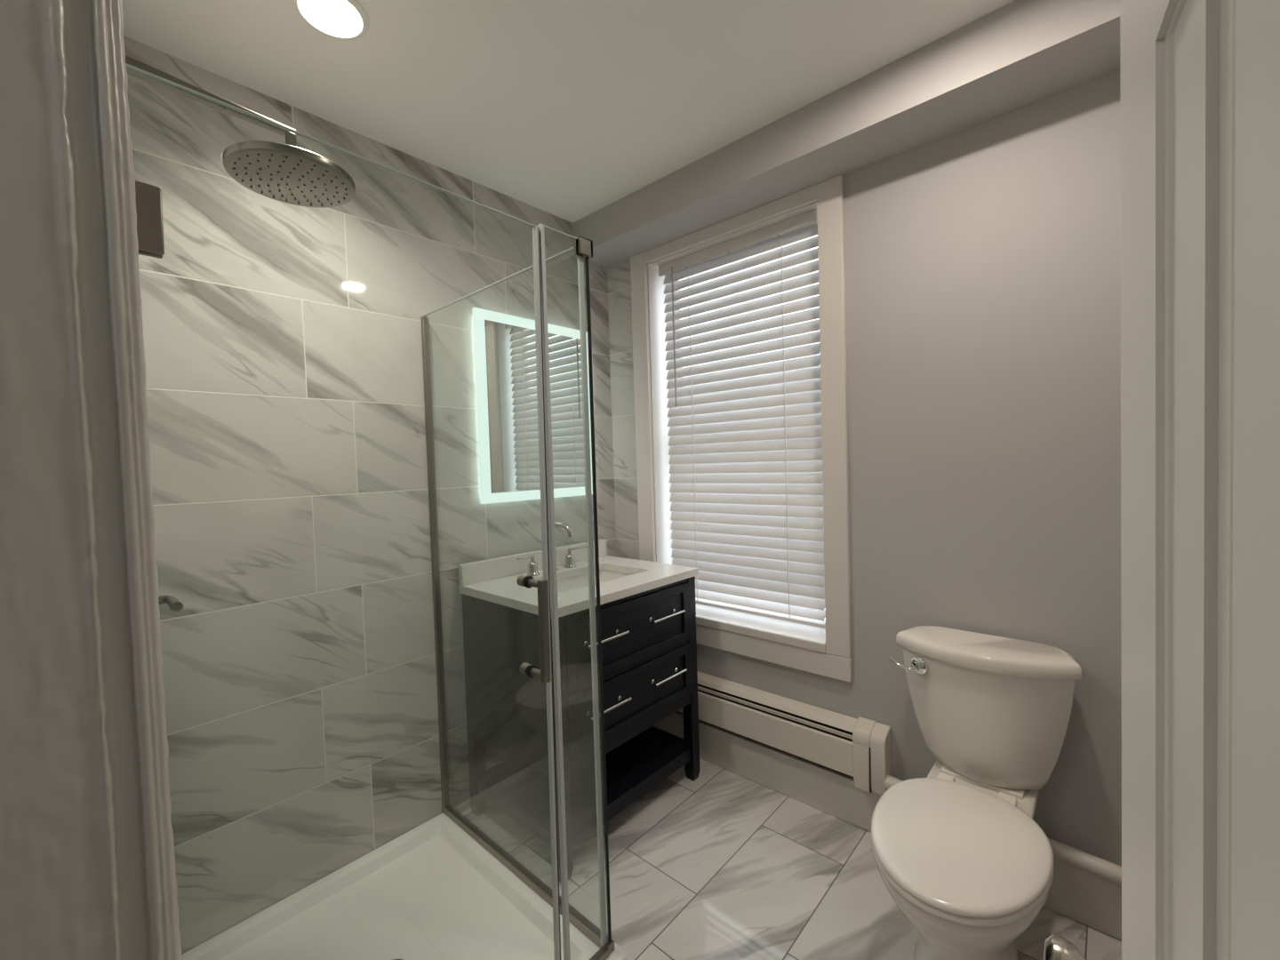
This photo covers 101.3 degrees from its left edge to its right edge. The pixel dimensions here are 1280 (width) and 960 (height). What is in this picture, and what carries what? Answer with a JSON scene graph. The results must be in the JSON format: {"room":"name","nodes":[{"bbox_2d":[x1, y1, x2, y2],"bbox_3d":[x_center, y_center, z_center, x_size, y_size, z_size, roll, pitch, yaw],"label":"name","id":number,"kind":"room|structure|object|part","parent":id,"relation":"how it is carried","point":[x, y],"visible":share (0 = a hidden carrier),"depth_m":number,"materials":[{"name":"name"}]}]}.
{"room":"bathroom","nodes":[
{"label":"bathroom","id":0,"kind":"room"},
{"bbox_2d":[123,35,615,954],"bbox_3d":[-0.818,0.086,1.970,0.100,2.514,1.960,0,2,42],"label":"wall","id":1,"kind":"structure","parent":0,"point":[284,383],"depth_m":1.65,"materials":[{"name":"stone"}]},
{"bbox_2d":[472,307,592,503],"bbox_3d":[-0.440,-0.301,2.281,0.036,0.765,0.602,0,2,42],"label":"led mirror","id":2,"kind":"object","parent":1,"relation":"attached to","point":[504,344],"visible":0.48,"depth_m":2.19,"materials":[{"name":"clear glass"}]},
{"bbox_2d":[458,539,607,585],"bbox_3d":[-0.425,0.344,2.266,0.025,0.079,0.758,0,2,42],"label":"backsplash","id":3,"kind":"structure","parent":1,"relation":"attached to","point":[482,571],"depth_m":2.13,"materials":[{"name":"white stone"}]},
{"bbox_2d":[121,0,1014,223],"bbox_3d":[-0.296,-1.185,0.612,2.740,0.080,3.560,0,2,42],"label":"ceiling","id":4,"kind":"structure","parent":0,"point":[565,109],"depth_m":1.49,"materials":[{"name":"paint"}]},
{"bbox_2d":[290,0,369,40],"bbox_3d":[-0.760,-1.148,1.291,0.168,0.008,0.168,0,2,42],"label":"recessed light","id":5,"kind":"object","parent":4,"relation":"in","point":[340,20],"visible":1,"depth_m":1.30,"materials":[{"name":"paint"}]},
{"bbox_2d":[460,758,1121,959],"bbox_3d":[-0.003,1.316,1.287,2.020,0.050,1.988,0,2,42],"label":"floor","id":6,"kind":"structure","parent":0,"point":[723,864],"depth_m":1.66,"materials":[{"name":"tile"}]},
{"bbox_2d":[180,812,627,959],"bbox_3d":[-0.671,1.288,1.364,0.923,0.042,0.897,0,2,42],"label":"shower tray","id":7,"kind":"object","parent":6,"relation":"on","point":[432,892],"visible":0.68,"depth_m":1.55,"materials":[{"name":"white plastic"}]},
{"bbox_2d":[125,63,614,959],"bbox_3d":[-0.698,0.339,1.320,0.948,1.856,0.876,0,2,42],"label":"shower enclosure","id":8,"kind":"object","parent":7,"relation":"on","point":[148,197],"visible":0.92,"depth_m":1.28,"materials":[{"name":"clear glass"}]},
{"bbox_3d":[-0.227,0.335,1.176,0.056,0.227,0.017,0,2,42],"label":"pull handle","id":9,"kind":"part","parent":8,"relation":"part of","materials":[{"name":"silver metal"}]},
{"bbox_2d":[461,576,700,882],"bbox_3d":[-0.202,0.842,2.095,0.583,0.858,0.747,0,2,42],"label":"vanity cabinet","id":10,"kind":"object","parent":6,"relation":"on","point":[649,640],"visible":0.88,"depth_m":1.90,"materials":[{"name":"black wood"}]},
{"bbox_3d":[-0.635,0.858,2.016,0.047,0.858,0.047,0,2,42],"label":"leg","id":11,"kind":"part","parent":10,"relation":"part of","materials":[{"name":"blue paint"}]},
{"bbox_3d":[-0.261,0.857,1.677,0.047,0.858,0.047,0,2,42],"label":"leg","id":12,"kind":"part","parent":10,"relation":"part of","materials":[{"name":"blue paint"}]},
{"bbox_2d":[458,539,698,617],"bbox_3d":[-0.221,0.421,2.088,0.565,0.235,0.763,0,2,42],"label":"countertop","id":13,"kind":"structure","parent":10,"relation":"on","point":[493,580],"depth_m":2.05,"materials":[{"name":"white stone"}]},
{"bbox_2d":[516,521,587,575],"bbox_3d":[-0.334,0.279,2.172,0.158,0.208,0.368,0,2,42],"label":"widespread faucet","id":14,"kind":"object","parent":13,"relation":"on","point":[532,565],"visible":0.78,"depth_m":2.13,"materials":[{"name":"silver metal"}]},
{"bbox_3d":[-0.458,0.311,2.102,0.012,0.015,0.096,-1,2,30],"label":"lever","id":15,"kind":"part","parent":14,"relation":"part of","materials":[{"name":"silver metal"}]},
{"bbox_3d":[-0.437,0.346,2.137,0.052,0.083,0.052,0,2,42],"label":"tap handle","id":16,"kind":"part","parent":14,"relation":"part of","materials":[{"name":"silver metal"}]},
{"bbox_3d":[-0.329,0.279,2.176,0.156,0.208,0.048,0,2,42],"label":"spout","id":17,"kind":"part","parent":14,"relation":"part of","materials":[{"name":"silver metal"}]},
{"bbox_3d":[-0.306,0.337,2.282,0.052,0.083,0.052,0,2,42],"label":"tap handle","id":18,"kind":"part","parent":14,"relation":"part of","materials":[{"name":"silver metal"}]},
{"bbox_3d":[-0.275,0.299,2.304,0.096,0.015,0.012,-3,2,-35],"label":"lever","id":19,"kind":"part","parent":14,"relation":"part of","materials":[{"name":"silver metal"}]},
{"bbox_2d":[557,569,631,591],"bbox_3d":[-0.216,0.475,2.093,0.307,0.126,0.489,0,2,42],"label":"basin","id":20,"kind":"object","parent":13,"relation":"in","point":[567,582],"depth_m":2.26,"materials":[{"name":"white ceramic"}]},
{"bbox_2d":[477,726,690,838],"bbox_3d":[-0.204,1.137,2.115,0.528,0.018,0.731,0,2,42],"label":"shelf","id":21,"kind":"object","parent":10,"relation":"attached to","point":[636,764],"depth_m":1.98,"materials":[{"name":"black wood"}]},
{"bbox_3d":[-0.116,0.540,1.784,0.038,0.017,0.190,0,2,42],"label":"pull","id":22,"kind":"part","parent":10,"relation":"part of","materials":[{"name":"silver metal"}]},
{"bbox_3d":[-0.109,0.778,1.792,0.038,0.017,0.190,0,2,42],"label":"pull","id":23,"kind":"part","parent":10,"relation":"part of","materials":[{"name":"silver metal"}]},
{"bbox_3d":[-0.023,0.674,1.924,0.019,0.524,0.653,0,2,42],"label":"rail","id":24,"kind":"part","parent":10,"relation":"part of","materials":[{"name":"blue paint"}]},
{"bbox_3d":[-0.022,0.549,1.916,0.019,0.232,0.647,0,2,42],"label":"drawer","id":25,"kind":"part","parent":10,"relation":"part of","materials":[{"name":"blue paint"}]},
{"bbox_3d":[-0.015,0.788,1.923,0.019,0.204,0.647,0,2,42],"label":"drawer","id":26,"kind":"part","parent":10,"relation":"part of","materials":[{"name":"blue paint"}]},
{"bbox_3d":[0.103,0.525,2.027,0.038,0.017,0.184,0,2,42],"label":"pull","id":27,"kind":"part","parent":10,"relation":"part of","materials":[{"name":"silver metal"}]},
{"bbox_3d":[0.110,0.763,2.034,0.038,0.017,0.184,0,2,42],"label":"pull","id":28,"kind":"part","parent":10,"relation":"part of","materials":[{"name":"silver metal"}]},
{"bbox_3d":[0.209,0.826,2.196,0.047,0.858,0.047,0,2,42],"label":"leg","id":29,"kind":"part","parent":10,"relation":"part of","materials":[{"name":"blue paint"}]},
{"bbox_2d":[871,625,1081,959],"bbox_3d":[0.828,0.873,1.342,0.452,0.780,0.702,0,2,42],"label":"toilet","id":30,"kind":"object","parent":6,"relation":"on","point":[959,849],"visible":1,"depth_m":1.37,"materials":[{"name":"ceramic"}]},
{"bbox_3d":[0.810,0.556,1.581,0.107,0.050,0.048,0,2,42],"label":"flush lever","id":31,"kind":"part","parent":30,"relation":"part of","materials":[{"name":"silver metal"}]},
{"bbox_3d":[0.756,0.877,1.260,0.368,0.014,0.483,0,2,42],"label":"seat","id":32,"kind":"part","parent":30,"relation":"part of","materials":[{"name":"white plastic"}]},
{"bbox_3d":[0.755,0.857,1.259,0.368,0.022,0.483,0,2,42],"label":"seat lid","id":33,"kind":"part","parent":30,"relation":"part of","materials":[{"name":"white plastic"}]},
{"bbox_3d":[0.779,1.075,1.285,0.360,0.383,0.522,0,2,42],"label":"bowl","id":34,"kind":"part","parent":30,"relation":"part of","materials":[{"name":"ceramic"}]},
{"bbox_3d":[0.984,0.495,1.513,0.448,0.046,0.207,0,2,42],"label":"tank lid","id":35,"kind":"part","parent":30,"relation":"part of","materials":[{"name":"ceramic"}]},
{"bbox_3d":[0.993,0.689,1.523,0.420,0.343,0.188,0,2,42],"label":"tank","id":36,"kind":"part","parent":30,"relation":"part of","materials":[{"name":"ceramic"}]},
{"bbox_2d":[647,69,1121,866],"bbox_3d":[0.692,0.037,2.059,2.220,2.514,0.200,0,2,42],"label":"wall","id":37,"kind":"structure","parent":0,"point":[982,261],"depth_m":1.57,"materials":[{"name":"grey paint"}]},
{"bbox_2d":[607,258,639,559],"bbox_3d":[-0.065,0.094,2.605,0.166,2.313,0.010,0,2,42],"label":"wall tile","id":38,"kind":"structure","parent":37,"relation":"attached to","point":[619,283],"depth_m":2.59,"materials":[{"name":"stone"}]},
{"bbox_2d":[630,175,852,682],"bbox_3d":[0.425,-0.172,2.270,1.010,1.792,0.226,0,2,42],"label":"window","id":39,"kind":"structure","parent":37,"relation":"in","point":[827,651],"depth_m":2.06,"materials":[{"name":"white paint"}]},
{"bbox_3d":[0.018,-0.218,2.505,0.092,1.688,0.020,0,2,42],"label":"casing","id":40,"kind":"part","parent":39,"relation":"part of","materials":[{"name":"white paint"}]},
{"bbox_3d":[0.335,-1.037,2.170,0.830,0.051,0.019,0,2,42],"label":"casing","id":41,"kind":"part","parent":39,"relation":"part of","materials":[{"name":"white paint"}]},
{"bbox_2d":[658,208,825,627],"bbox_3d":[0.414,-0.222,2.255,0.766,1.584,0.074,0,2,42],"label":"window blind","id":42,"kind":"object","parent":39,"relation":"attached to","point":[746,479],"visible":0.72,"depth_m":2.21,"materials":[{"name":"white plastic"}]},
{"bbox_3d":[0.254,-0.199,2.411,0.003,1.510,0.038,0,2,42],"label":"ladder cord","id":43,"kind":"part","parent":42,"relation":"part of","materials":[{"name":"white fabric"}]},
{"bbox_3d":[0.399,-0.990,2.241,0.746,0.041,0.048,0,2,42],"label":"head rail","id":44,"kind":"part","parent":42,"relation":"part of","materials":[{"name":"white plastic"}]},
{"bbox_3d":[0.443,0.562,2.285,0.754,0.014,0.050,0,2,42],"label":"rail","id":45,"kind":"part","parent":42,"relation":"part of","materials":[{"name":"white plastic"}]},
{"bbox_3d":[0.592,-0.200,2.106,0.003,1.510,0.038,0,2,42],"label":"ladder cord","id":46,"kind":"part","parent":42,"relation":"part of","materials":[{"name":"white fabric"}]},
{"bbox_3d":[0.475,-0.588,2.325,0.820,0.858,0.018,0,2,42],"label":"sash","id":47,"kind":"part","parent":39,"relation":"part of","materials":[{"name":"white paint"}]},
{"bbox_3d":[0.451,0.618,2.294,0.830,0.038,0.226,0,2,42],"label":"sill","id":48,"kind":"part","parent":39,"relation":"part of","materials":[{"name":"white paint"}]},
{"bbox_3d":[0.700,-0.212,1.888,0.088,1.704,0.020,0,2,42],"label":"casing","id":49,"kind":"part","parent":39,"relation":"part of","materials":[{"name":"white paint"}]},
{"bbox_2d":[676,671,891,795],"bbox_3d":[0.374,0.964,2.216,1.275,0.227,0.072,0,2,42],"label":"baseboard heater","id":50,"kind":"object","parent":37,"relation":"attached to","point":[860,749],"visible":0.74,"depth_m":1.97,"materials":[{"name":"beige paint"}]},
{"bbox_3d":[0.320,0.984,2.235,1.170,0.120,0.011,0,2,42],"label":"panel","id":51,"kind":"part","parent":50,"relation":"part of","materials":[{"name":"beige paint"}]},
{"bbox_3d":[0.339,0.963,2.256,1.170,0.203,0.059,0,2,42],"label":"panel","id":52,"kind":"part","parent":50,"relation":"part of","materials":[{"name":"beige paint"}]},
{"bbox_2d":[883,775,1121,884],"bbox_3d":[1.095,1.038,1.549,0.702,0.071,0.045,0,2,42],"label":"pipe","id":53,"kind":"object","parent":50,"relation":"attached to","point":[1102,868],"visible":0.27,"depth_m":1.43,"materials":[{"name":"white metal"}]},
{"bbox_2d":[572,0,1119,267],"bbox_3d":[0.512,-1.134,1.864,2.020,0.152,0.227,0,2,42],"label":"beam","id":54,"kind":"structure","parent":37,"relation":"attached to","point":[1020,53],"depth_m":1.58,"materials":[{"name":"grey paint"}]},
{"bbox_2d":[652,712,1121,940],"bbox_3d":[0.653,1.165,2.013,2.020,0.165,0.020,0,2,42],"label":"baseboard","id":55,"kind":"structure","parent":37,"relation":"attached to","point":[1087,898],"depth_m":1.95,"materials":[{"name":"white paint"}]},
{"bbox_3d":[-0.651,0.125,0.574,2.020,2.514,0.112,0,2,42],"label":"wall","id":56,"kind":"structure","parent":0,"visible":0},
{"bbox_2d":[0,0,181,959],"bbox_3d":[-0.495,0.262,0.436,0.038,2.140,0.156,0,2,35],"label":"trim","id":57,"kind":"structure","parent":56,"relation":"attached to","point":[87,859],"depth_m":0.45,"materials":[{"name":"paint"}]},
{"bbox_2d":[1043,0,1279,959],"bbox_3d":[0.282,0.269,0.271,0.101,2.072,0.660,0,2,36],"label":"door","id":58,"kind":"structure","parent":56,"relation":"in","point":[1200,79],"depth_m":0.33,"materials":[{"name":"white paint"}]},
{"bbox_3d":[0.432,0.481,0.505,0.068,0.052,0.052,0,2,36],"label":"knob","id":59,"kind":"part","parent":58,"relation":"part of","materials":[{"name":"silver metal"}]},
{"bbox_3d":[0.276,0.034,0.227,0.013,0.692,0.402,0,2,36],"label":"panel","id":60,"kind":"part","parent":58,"relation":"part of","materials":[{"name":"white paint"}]},
{"bbox_3d":[-1.024,0.098,0.996,0.900,2.464,0.015,0,2,42],"label":"wall tile","id":61,"kind":"structure","parent":56,"relation":"attached to","visible":0},
{"bbox_2d":[158,595,183,611],"bbox_3d":[-0.952,0.240,1.011,0.134,0.104,0.092,0,2,42],"label":"shower valve","id":62,"kind":"object","parent":61,"relation":"attached to","point":[174,604],"visible":0.16,"depth_m":1.01,"materials":[{"name":"silver metal"}]},
{"bbox_2d":[125,55,355,207],"bbox_3d":[-0.870,-0.760,1.127,0.254,0.163,0.462,0,2,42],"label":"shower head","id":63,"kind":"object","parent":61,"relation":"attached to","point":[287,172],"visible":0.93,"depth_m":1.16},
{"bbox_3d":[-0.910,-0.771,1.083,0.025,0.088,0.344,0,2,42],"label":"shower arm","id":64,"kind":"part","parent":63,"relation":"part of","materials":[{"name":"silver metal"}]}
]}

